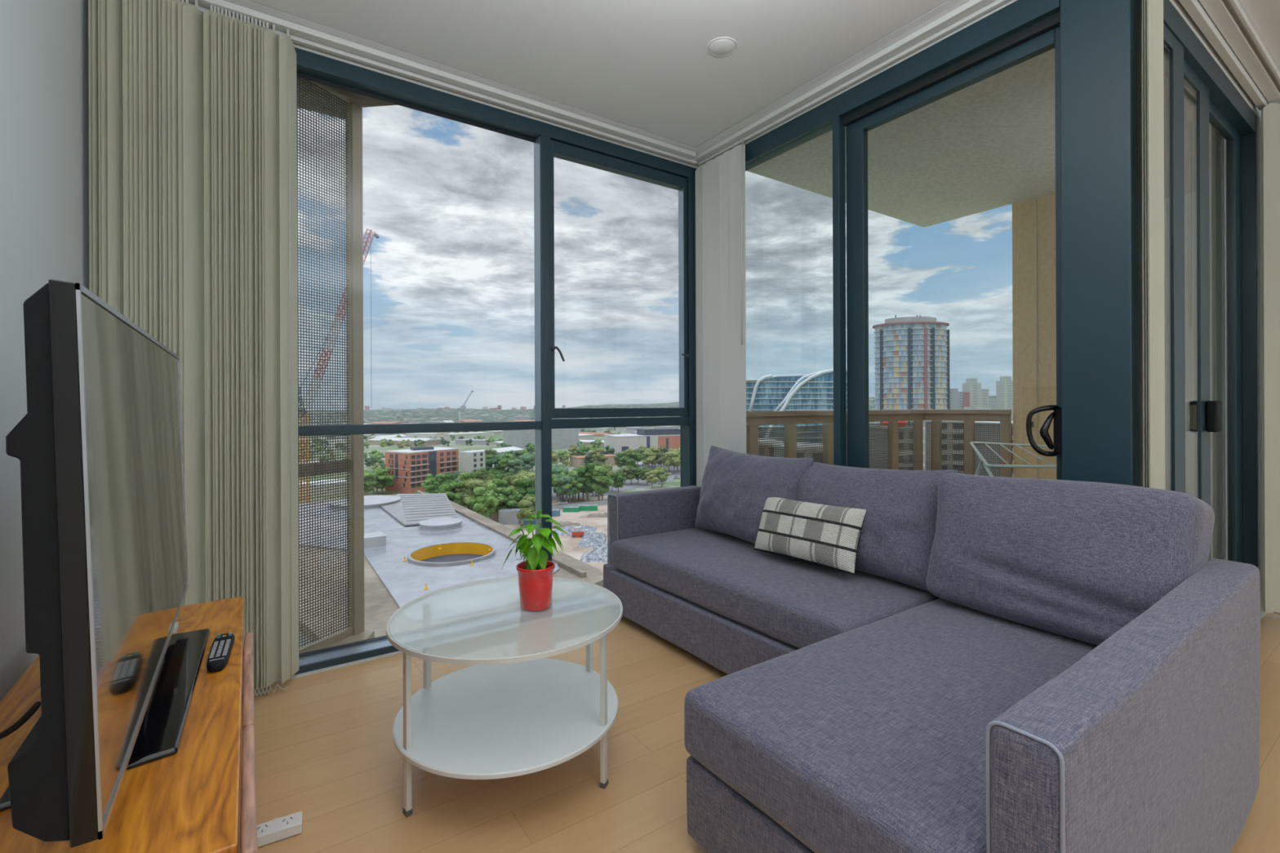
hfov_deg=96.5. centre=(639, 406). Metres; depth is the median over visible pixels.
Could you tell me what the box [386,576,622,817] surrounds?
coffee table
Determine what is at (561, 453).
tree
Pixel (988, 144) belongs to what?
soffit
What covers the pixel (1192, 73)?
door
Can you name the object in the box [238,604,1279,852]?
floor
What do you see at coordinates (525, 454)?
tree
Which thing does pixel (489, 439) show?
tree
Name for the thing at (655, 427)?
building
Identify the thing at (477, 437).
tree
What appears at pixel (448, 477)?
tree
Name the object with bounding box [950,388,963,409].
tower
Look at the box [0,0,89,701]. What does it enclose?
wall
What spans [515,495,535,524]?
tree
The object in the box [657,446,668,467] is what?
tree
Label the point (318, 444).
tree
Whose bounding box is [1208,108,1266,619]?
wall
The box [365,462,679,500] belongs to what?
road
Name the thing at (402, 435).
building
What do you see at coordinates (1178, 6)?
trim
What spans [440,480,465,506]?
tree
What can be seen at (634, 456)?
tree
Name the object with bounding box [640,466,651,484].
tree
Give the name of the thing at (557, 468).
tree
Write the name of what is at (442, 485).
tree
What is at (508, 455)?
tree
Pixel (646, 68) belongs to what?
ceiling
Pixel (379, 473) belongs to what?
tree
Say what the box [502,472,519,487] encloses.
tree
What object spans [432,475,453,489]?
tree
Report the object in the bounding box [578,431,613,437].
house
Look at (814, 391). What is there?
curved glass building
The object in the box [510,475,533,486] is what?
tree
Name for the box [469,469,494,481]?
tree
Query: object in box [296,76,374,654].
screen
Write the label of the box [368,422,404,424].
house
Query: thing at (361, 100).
soffit
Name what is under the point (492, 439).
tree
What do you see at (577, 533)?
forklift
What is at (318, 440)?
tree
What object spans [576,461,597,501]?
tree
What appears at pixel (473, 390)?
crane
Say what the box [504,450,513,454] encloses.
tree
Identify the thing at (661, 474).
tree
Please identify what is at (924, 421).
apartment block
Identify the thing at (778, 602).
seat cushion
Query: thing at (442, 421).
building
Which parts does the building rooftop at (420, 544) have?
roof panel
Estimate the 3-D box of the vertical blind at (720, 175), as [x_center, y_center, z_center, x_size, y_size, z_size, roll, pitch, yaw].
[0.984,-0.247,2.850,0.073,2.756,2.178,0,0,-34]
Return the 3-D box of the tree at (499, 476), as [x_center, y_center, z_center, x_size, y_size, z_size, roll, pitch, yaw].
[-62.431,37.800,258.628,14.593,17.294,15.613,0,0,2]
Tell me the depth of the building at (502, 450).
536.66 m
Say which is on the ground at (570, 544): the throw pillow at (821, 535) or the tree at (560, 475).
the tree at (560, 475)
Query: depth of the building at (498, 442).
663.65 m
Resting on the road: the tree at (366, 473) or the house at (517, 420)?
the tree at (366, 473)
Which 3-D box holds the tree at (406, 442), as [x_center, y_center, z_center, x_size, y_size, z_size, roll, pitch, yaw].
[-273.738,43.182,673.559,10.334,9.463,9.196,0,0,4]
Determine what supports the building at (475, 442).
on the ground at (676, 483)
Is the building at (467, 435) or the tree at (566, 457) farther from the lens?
the building at (467, 435)
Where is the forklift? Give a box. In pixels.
[571,526,584,537]
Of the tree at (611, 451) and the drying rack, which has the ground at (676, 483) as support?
the tree at (611, 451)
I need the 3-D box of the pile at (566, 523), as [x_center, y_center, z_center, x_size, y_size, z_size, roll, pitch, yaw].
[-30.063,45.342,220.138,17.201,1.898,16.161,0,0,-34]
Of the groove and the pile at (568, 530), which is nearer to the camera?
the groove
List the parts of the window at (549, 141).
sill, handle, sash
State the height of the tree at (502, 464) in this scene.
15.123 m
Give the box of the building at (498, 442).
[488,440,502,447]
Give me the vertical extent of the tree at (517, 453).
14.048 m
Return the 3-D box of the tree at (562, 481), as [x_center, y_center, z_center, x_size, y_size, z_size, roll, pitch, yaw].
[-35.119,39.106,273.538,10.696,14.458,11.094,0,0,9]
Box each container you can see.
[491,511,498,521]
[498,508,520,524]
[523,517,535,524]
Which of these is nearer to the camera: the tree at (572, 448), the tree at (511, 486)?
the tree at (511, 486)
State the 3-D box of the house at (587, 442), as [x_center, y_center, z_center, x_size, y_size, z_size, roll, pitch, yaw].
[-61.840,43.449,687.911,55.842,5.937,21.536,0,0,24]
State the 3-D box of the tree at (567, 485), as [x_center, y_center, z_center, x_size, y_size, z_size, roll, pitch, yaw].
[-34.004,38.194,273.336,9.602,16.273,11.280,0,0,7]
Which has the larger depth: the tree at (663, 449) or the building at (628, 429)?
the building at (628, 429)
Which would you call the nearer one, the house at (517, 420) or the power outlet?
the power outlet
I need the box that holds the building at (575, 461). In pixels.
[569,453,619,467]
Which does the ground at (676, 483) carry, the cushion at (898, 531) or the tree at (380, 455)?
the tree at (380, 455)
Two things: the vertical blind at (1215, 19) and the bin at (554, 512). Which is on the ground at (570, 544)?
the bin at (554, 512)
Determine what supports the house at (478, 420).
on the ground at (676, 483)
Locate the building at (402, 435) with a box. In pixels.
[368,434,407,438]
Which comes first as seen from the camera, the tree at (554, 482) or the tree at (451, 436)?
the tree at (554, 482)
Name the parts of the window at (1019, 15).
post, post, post, rail, balcony railing, post, frame, post, post, post, post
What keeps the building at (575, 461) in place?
on the ground at (676, 483)
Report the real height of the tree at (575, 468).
16.146 m
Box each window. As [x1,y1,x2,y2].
[280,47,697,678]
[745,0,1060,477]
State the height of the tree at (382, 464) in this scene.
9.645 m
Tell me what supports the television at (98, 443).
on the tv cabinet
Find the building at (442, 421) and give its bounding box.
[440,420,453,422]
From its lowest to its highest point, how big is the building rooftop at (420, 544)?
24.600 m
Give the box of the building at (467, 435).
[442,431,488,439]
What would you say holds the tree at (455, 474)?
on the ground at (676, 483)
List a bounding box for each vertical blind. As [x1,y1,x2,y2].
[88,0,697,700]
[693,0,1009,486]
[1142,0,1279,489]
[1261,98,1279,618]
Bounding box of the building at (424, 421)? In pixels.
[424,421,440,422]
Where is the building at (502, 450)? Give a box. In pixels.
[476,446,524,454]
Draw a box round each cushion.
[611,528,940,648]
[684,598,1097,852]
[694,445,813,560]
[795,462,957,592]
[926,473,1214,645]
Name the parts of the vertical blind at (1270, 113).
bead chain, head rail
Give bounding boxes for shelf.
[391,657,617,779]
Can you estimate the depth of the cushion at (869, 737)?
1.35 m
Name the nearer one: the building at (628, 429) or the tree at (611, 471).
the tree at (611, 471)
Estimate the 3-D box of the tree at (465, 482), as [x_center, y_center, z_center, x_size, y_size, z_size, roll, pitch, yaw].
[-73.215,38.332,244.383,11.228,16.313,12.940,0,0,33]
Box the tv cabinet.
[0,596,257,852]
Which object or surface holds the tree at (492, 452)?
on the ground at (676, 483)
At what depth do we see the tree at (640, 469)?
339.33 m
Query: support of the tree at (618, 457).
on the road
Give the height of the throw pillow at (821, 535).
0.266 m
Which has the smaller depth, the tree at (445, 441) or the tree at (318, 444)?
the tree at (318, 444)
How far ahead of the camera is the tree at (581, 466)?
278.96 m
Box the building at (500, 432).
[464,430,502,435]
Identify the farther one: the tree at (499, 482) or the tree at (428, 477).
the tree at (428, 477)
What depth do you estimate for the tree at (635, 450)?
440.63 m
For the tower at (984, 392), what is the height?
66.617 m
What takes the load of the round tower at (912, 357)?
on the ground at (676, 483)
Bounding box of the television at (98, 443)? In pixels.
[0,279,210,848]
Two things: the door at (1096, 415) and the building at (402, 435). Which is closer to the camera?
the door at (1096, 415)
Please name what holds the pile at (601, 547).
on the ground at (570, 544)
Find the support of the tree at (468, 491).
on the ground at (676, 483)
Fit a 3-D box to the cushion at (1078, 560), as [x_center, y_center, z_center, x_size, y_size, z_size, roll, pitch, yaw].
[1.380,0.495,1.915,0.335,0.509,0.749,0,0,-34]
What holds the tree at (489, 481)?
on the ground at (676, 483)
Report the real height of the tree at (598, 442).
11.471 m
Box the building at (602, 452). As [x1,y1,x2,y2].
[578,450,604,455]
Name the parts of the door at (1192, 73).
frame, frame, handle, handle, frame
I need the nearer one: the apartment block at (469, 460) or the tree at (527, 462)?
the apartment block at (469, 460)
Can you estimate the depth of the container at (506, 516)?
223.55 m
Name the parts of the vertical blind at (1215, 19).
head rail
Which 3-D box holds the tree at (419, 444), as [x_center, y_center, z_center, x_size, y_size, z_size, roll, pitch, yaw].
[-242.676,42.333,633.048,11.161,11.142,11.375,0,0,-14]
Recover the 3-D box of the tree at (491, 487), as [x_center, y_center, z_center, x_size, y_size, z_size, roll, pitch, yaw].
[-59.461,38.186,226.337,9.886,16.492,8.733,0,0,42]
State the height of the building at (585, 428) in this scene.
9.775 m
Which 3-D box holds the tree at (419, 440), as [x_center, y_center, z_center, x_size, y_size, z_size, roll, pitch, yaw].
[-252.887,42.136,653.749,11.650,10.281,11.080,0,0,14]
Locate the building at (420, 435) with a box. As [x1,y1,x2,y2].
[405,432,440,438]
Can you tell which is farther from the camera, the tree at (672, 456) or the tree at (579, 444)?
the tree at (579, 444)
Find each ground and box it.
[298,426,680,518]
[496,495,608,572]
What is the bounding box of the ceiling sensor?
[706,36,737,56]
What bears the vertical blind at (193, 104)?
attached to the window at (549, 141)
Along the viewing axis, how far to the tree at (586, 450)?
483.59 m
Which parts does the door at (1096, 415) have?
frame, handle, lock plate, post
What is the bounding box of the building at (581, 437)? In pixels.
[578,434,595,439]
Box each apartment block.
[385,445,458,493]
[459,449,484,473]
[758,438,783,456]
[772,442,822,462]
[869,420,924,470]
[910,420,964,473]
[964,406,990,409]
[974,421,1013,477]
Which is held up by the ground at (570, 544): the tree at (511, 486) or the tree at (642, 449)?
the tree at (511, 486)
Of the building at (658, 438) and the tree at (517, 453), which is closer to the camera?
the tree at (517, 453)
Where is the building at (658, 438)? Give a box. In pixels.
[604,428,679,462]
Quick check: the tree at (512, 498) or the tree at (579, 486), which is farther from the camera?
the tree at (579, 486)
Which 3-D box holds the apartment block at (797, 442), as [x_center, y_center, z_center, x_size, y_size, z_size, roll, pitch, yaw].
[32.567,26.904,115.818,15.130,38.272,16.363,0,0,-34]
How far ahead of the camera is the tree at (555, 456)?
408.07 m
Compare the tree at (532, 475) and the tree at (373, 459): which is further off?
the tree at (373, 459)
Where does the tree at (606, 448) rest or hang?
on the ground at (676, 483)
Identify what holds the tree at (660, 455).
on the road
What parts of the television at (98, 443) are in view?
trim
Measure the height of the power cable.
0.083 m
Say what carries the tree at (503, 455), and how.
on the ground at (676, 483)
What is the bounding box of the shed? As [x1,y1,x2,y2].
[302,478,346,497]
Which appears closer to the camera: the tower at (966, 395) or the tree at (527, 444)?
the tree at (527, 444)
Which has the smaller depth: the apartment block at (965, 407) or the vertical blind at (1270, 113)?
the vertical blind at (1270, 113)
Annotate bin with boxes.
[551,509,559,515]
[563,506,579,512]
[577,504,597,511]
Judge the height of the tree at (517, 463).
13.904 m
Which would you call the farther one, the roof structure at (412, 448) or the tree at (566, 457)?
the tree at (566, 457)
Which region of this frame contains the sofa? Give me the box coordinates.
[603,485,1260,852]
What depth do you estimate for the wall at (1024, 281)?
4.07 m
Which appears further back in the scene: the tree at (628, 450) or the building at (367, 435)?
the building at (367, 435)
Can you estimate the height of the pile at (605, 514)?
1.481 m
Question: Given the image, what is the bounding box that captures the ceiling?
[224,0,1279,155]
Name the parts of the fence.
rail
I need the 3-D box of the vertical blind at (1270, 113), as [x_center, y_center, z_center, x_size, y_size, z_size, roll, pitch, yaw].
[3.431,-0.273,3.031,0.454,2.724,0.148,0,0,-34]
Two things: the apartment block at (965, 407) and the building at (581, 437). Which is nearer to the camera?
the apartment block at (965, 407)
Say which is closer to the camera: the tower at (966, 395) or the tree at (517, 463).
the tree at (517, 463)
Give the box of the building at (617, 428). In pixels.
[615,426,647,431]
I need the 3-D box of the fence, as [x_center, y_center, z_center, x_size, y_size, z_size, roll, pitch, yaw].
[-37.095,44.919,254.214,54.736,2.400,1.536,0,0,-34]
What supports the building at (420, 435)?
on the ground at (676, 483)
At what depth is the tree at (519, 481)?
237.27 m
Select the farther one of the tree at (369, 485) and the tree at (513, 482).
the tree at (369, 485)
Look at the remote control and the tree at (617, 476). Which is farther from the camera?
the tree at (617, 476)
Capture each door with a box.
[842,0,1142,486]
[1141,0,1260,577]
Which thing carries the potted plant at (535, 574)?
on the coffee table
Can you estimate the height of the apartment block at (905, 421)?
43.433 m
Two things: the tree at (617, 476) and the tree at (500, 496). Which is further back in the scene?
the tree at (617, 476)
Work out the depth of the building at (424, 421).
1497.76 m
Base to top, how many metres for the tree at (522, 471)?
15.691 m
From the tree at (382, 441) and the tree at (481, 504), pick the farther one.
the tree at (382, 441)
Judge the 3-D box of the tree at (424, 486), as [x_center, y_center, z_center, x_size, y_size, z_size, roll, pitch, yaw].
[-103.531,41.281,286.932,10.481,10.640,9.334,0,0,-29]
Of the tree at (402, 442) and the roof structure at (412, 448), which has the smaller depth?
the roof structure at (412, 448)
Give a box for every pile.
[551,520,581,528]
[551,524,596,535]
[577,532,607,547]
[579,550,607,562]
[586,512,608,517]
[592,542,607,552]
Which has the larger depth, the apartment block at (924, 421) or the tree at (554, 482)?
the tree at (554, 482)
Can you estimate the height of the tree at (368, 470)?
13.049 m
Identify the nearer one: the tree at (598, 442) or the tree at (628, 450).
the tree at (628, 450)
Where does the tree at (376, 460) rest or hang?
on the ground at (676, 483)
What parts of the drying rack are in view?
leg, leg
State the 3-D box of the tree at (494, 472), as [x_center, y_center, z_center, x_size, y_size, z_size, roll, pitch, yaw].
[-74.520,38.004,279.588,15.202,16.983,14.457,0,0,19]
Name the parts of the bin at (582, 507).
lid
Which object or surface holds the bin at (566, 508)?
on the ground at (570, 544)
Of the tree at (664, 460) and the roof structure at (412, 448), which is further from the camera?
the tree at (664, 460)
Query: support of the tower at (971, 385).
on the ground at (676, 483)
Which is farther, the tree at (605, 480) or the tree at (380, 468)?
the tree at (380, 468)
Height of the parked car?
1.442 m
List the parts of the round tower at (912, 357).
crown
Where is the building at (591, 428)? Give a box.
[590,427,613,431]
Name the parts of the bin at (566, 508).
lid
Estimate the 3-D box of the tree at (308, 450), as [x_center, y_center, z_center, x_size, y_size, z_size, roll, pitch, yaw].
[-298.236,42.915,511.791,12.558,10.308,9.194,0,0,-10]
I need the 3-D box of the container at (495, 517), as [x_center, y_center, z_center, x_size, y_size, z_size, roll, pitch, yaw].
[-56.869,43.818,230.900,7.971,5.160,7.190,0,0,-34]
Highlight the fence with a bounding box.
[551,499,607,509]
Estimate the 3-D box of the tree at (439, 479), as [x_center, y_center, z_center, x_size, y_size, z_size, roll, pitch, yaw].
[-96.460,38.992,272.859,11.510,15.173,8.853,0,0,-21]
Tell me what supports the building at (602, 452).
on the ground at (676, 483)
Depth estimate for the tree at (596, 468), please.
271.63 m
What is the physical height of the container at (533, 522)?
4.160 m
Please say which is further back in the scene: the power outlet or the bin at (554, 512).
the bin at (554, 512)
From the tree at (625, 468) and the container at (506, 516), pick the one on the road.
the tree at (625, 468)
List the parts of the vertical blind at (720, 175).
head rail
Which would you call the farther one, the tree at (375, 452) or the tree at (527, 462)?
the tree at (375, 452)
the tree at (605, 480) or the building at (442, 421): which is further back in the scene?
the building at (442, 421)
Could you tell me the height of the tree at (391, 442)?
8.836 m
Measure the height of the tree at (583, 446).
9.391 m
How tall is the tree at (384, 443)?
10.103 m
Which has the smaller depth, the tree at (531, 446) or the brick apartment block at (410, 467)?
the brick apartment block at (410, 467)
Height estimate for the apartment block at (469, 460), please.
20.500 m
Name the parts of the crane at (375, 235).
frame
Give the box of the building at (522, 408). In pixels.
[520,406,526,410]
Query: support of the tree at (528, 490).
on the ground at (570, 544)
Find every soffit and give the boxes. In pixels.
[297,77,397,119]
[746,48,1223,227]
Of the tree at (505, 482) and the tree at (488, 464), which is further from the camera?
the tree at (488, 464)
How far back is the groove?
4.10 m
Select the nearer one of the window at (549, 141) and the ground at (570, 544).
the window at (549, 141)
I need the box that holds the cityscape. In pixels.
[298,395,995,425]
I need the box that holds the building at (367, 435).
[338,434,385,439]
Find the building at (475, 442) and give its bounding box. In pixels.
[455,438,497,444]
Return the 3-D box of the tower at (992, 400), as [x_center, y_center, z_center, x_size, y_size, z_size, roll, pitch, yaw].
[474.623,16.308,760.000,16.359,55.927,18.213,0,0,-34]
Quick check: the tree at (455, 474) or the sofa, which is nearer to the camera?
the sofa
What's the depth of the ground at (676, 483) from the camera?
584.25 m
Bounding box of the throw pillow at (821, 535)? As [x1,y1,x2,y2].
[754,497,866,574]
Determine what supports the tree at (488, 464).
on the ground at (676, 483)
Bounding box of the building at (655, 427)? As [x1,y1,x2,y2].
[653,426,678,428]
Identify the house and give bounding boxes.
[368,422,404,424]
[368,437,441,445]
[457,419,484,422]
[513,419,534,421]
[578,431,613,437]
[579,440,604,445]
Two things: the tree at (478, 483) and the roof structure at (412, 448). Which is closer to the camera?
the tree at (478, 483)
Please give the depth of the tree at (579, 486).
271.77 m
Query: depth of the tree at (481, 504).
213.73 m
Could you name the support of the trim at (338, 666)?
attached to the wall at (44, 64)
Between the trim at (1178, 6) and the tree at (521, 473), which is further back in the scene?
the tree at (521, 473)
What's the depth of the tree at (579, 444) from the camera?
588.25 m
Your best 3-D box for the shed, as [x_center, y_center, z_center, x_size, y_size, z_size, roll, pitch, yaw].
[-178.108,43.633,300.910,42.892,6.500,21.655,0,0,-34]
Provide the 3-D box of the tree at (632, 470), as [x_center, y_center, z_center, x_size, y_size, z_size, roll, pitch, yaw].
[-5.326,40.532,338.996,9.459,11.355,8.849,0,0,-41]
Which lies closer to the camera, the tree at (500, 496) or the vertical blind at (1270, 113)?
the vertical blind at (1270, 113)
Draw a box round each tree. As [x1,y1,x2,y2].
[302,449,314,458]
[315,444,324,453]
[318,440,328,447]
[319,457,329,462]
[364,442,368,448]
[364,455,376,466]
[364,471,377,495]
[364,474,377,495]
[366,469,381,493]
[368,449,380,457]
[368,457,378,466]
[368,463,379,469]
[370,466,386,492]
[372,466,395,494]
[376,452,385,463]
[377,439,385,447]
[379,462,385,469]
[382,438,389,446]
[385,439,394,445]
[396,439,406,448]
[404,439,412,446]
[413,439,425,446]
[415,440,426,446]
[420,473,433,493]
[422,479,431,493]
[425,472,446,493]
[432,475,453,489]
[437,480,456,501]
[438,473,453,487]
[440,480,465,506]
[442,440,450,446]
[448,471,459,479]
[449,435,455,440]
[453,477,476,509]
[458,470,478,481]
[462,477,488,506]
[462,488,475,511]
[465,439,472,445]
[468,484,497,517]
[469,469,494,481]
[473,435,483,439]
[479,467,500,475]
[481,482,499,519]
[482,478,493,491]
[484,436,493,444]
[484,448,497,461]
[484,457,497,471]
[486,471,511,480]
[489,436,496,441]
[491,477,502,488]
[493,456,511,474]
[494,452,506,463]
[494,485,508,514]
[501,486,523,508]
[502,444,512,447]
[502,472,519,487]
[502,480,508,487]
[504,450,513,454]
[506,453,513,459]
[507,457,523,475]
[509,484,517,491]
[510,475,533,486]
[513,451,526,459]
[514,480,524,502]
[515,470,528,475]
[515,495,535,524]
[516,476,535,506]
[518,453,532,471]
[518,471,528,476]
[519,453,534,471]
[520,471,535,484]
[524,443,534,452]
[527,444,534,453]
[551,449,559,464]
[551,463,569,497]
[551,471,565,500]
[552,473,564,501]
[555,473,576,502]
[556,450,568,465]
[561,453,570,467]
[561,469,577,502]
[568,444,579,456]
[568,470,583,502]
[572,466,579,499]
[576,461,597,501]
[577,442,586,447]
[577,447,586,455]
[579,444,587,448]
[579,465,588,500]
[581,476,595,501]
[583,447,590,452]
[583,453,593,463]
[588,447,604,462]
[591,464,611,500]
[593,453,608,466]
[593,466,614,499]
[595,438,602,448]
[600,462,613,471]
[604,445,608,454]
[607,448,614,454]
[607,469,617,491]
[609,470,626,493]
[613,450,626,468]
[617,466,631,484]
[622,448,632,457]
[624,450,642,467]
[624,465,639,484]
[632,448,642,465]
[634,466,642,483]
[637,445,647,465]
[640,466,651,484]
[641,450,657,467]
[644,445,657,467]
[644,469,659,488]
[654,451,664,467]
[655,466,670,487]
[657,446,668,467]
[660,450,673,471]
[663,447,679,473]
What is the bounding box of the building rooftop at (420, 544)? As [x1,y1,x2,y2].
[299,490,603,647]
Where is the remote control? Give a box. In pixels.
[206,632,235,672]
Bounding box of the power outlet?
[257,811,302,847]
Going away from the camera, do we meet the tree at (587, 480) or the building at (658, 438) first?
the tree at (587, 480)
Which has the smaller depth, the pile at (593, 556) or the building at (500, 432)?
the pile at (593, 556)
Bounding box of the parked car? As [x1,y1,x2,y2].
[558,501,568,504]
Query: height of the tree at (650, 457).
14.603 m
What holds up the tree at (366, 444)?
on the ground at (676, 483)
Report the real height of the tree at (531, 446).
10.796 m
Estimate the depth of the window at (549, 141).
3.18 m
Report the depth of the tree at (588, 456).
430.11 m
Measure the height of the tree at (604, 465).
11.960 m
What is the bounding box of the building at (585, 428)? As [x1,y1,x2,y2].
[578,427,590,431]
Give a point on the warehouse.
(562, 438)
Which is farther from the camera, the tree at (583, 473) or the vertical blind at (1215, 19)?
the tree at (583, 473)
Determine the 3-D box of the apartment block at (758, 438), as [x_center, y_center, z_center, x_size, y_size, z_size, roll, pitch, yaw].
[26.816,26.753,125.794,13.054,38.619,14.942,0,0,-34]
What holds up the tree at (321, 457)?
on the ground at (676, 483)
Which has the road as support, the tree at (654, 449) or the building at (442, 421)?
the tree at (654, 449)
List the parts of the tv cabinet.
door, door, door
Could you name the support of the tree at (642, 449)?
on the road
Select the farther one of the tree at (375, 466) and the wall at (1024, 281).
the tree at (375, 466)
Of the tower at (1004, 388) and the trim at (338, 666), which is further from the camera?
the tower at (1004, 388)
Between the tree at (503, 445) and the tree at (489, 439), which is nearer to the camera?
the tree at (503, 445)
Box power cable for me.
[0,701,40,739]
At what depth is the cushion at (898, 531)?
2.34 m
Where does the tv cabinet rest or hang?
on the floor
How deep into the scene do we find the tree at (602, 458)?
403.51 m
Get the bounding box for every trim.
[274,603,608,683]
[293,0,1257,168]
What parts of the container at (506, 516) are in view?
lid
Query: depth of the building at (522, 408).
2308.48 m
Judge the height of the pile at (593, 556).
2.107 m
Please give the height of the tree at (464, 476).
17.273 m
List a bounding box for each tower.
[872,315,950,426]
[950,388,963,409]
[962,377,981,406]
[963,392,969,409]
[981,388,989,406]
[989,397,995,409]
[995,376,1013,421]
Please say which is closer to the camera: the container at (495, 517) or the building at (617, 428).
the container at (495, 517)
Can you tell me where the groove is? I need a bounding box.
[1035,198,1037,478]
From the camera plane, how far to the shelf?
1.79 m
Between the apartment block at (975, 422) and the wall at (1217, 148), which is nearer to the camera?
the wall at (1217, 148)
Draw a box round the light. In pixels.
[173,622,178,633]
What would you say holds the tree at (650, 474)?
on the ground at (676, 483)
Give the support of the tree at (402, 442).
on the ground at (676, 483)
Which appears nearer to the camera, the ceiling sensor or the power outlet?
the power outlet
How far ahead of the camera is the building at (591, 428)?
1092.85 m
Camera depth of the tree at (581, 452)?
467.97 m
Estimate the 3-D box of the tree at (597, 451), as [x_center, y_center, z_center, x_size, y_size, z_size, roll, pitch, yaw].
[-31.681,38.476,432.090,12.988,15.691,11.038,0,0,-35]
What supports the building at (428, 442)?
on the ground at (676, 483)
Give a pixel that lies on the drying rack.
(982, 462)
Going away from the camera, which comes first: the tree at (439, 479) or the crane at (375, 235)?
the crane at (375, 235)
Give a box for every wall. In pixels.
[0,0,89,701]
[1012,155,1196,497]
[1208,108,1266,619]
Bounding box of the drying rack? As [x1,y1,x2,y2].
[969,441,1056,476]
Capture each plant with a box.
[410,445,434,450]
[501,509,568,611]
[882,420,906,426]
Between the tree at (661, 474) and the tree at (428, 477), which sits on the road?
the tree at (428, 477)
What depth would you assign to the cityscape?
1932.58 m
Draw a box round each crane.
[298,228,379,502]
[458,390,473,422]
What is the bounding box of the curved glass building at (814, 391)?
[746,368,847,444]
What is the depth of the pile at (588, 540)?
192.17 m
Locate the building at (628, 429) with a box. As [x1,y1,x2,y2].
[625,426,644,433]
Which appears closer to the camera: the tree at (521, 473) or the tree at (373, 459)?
the tree at (521, 473)
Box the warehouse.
[502,428,578,448]

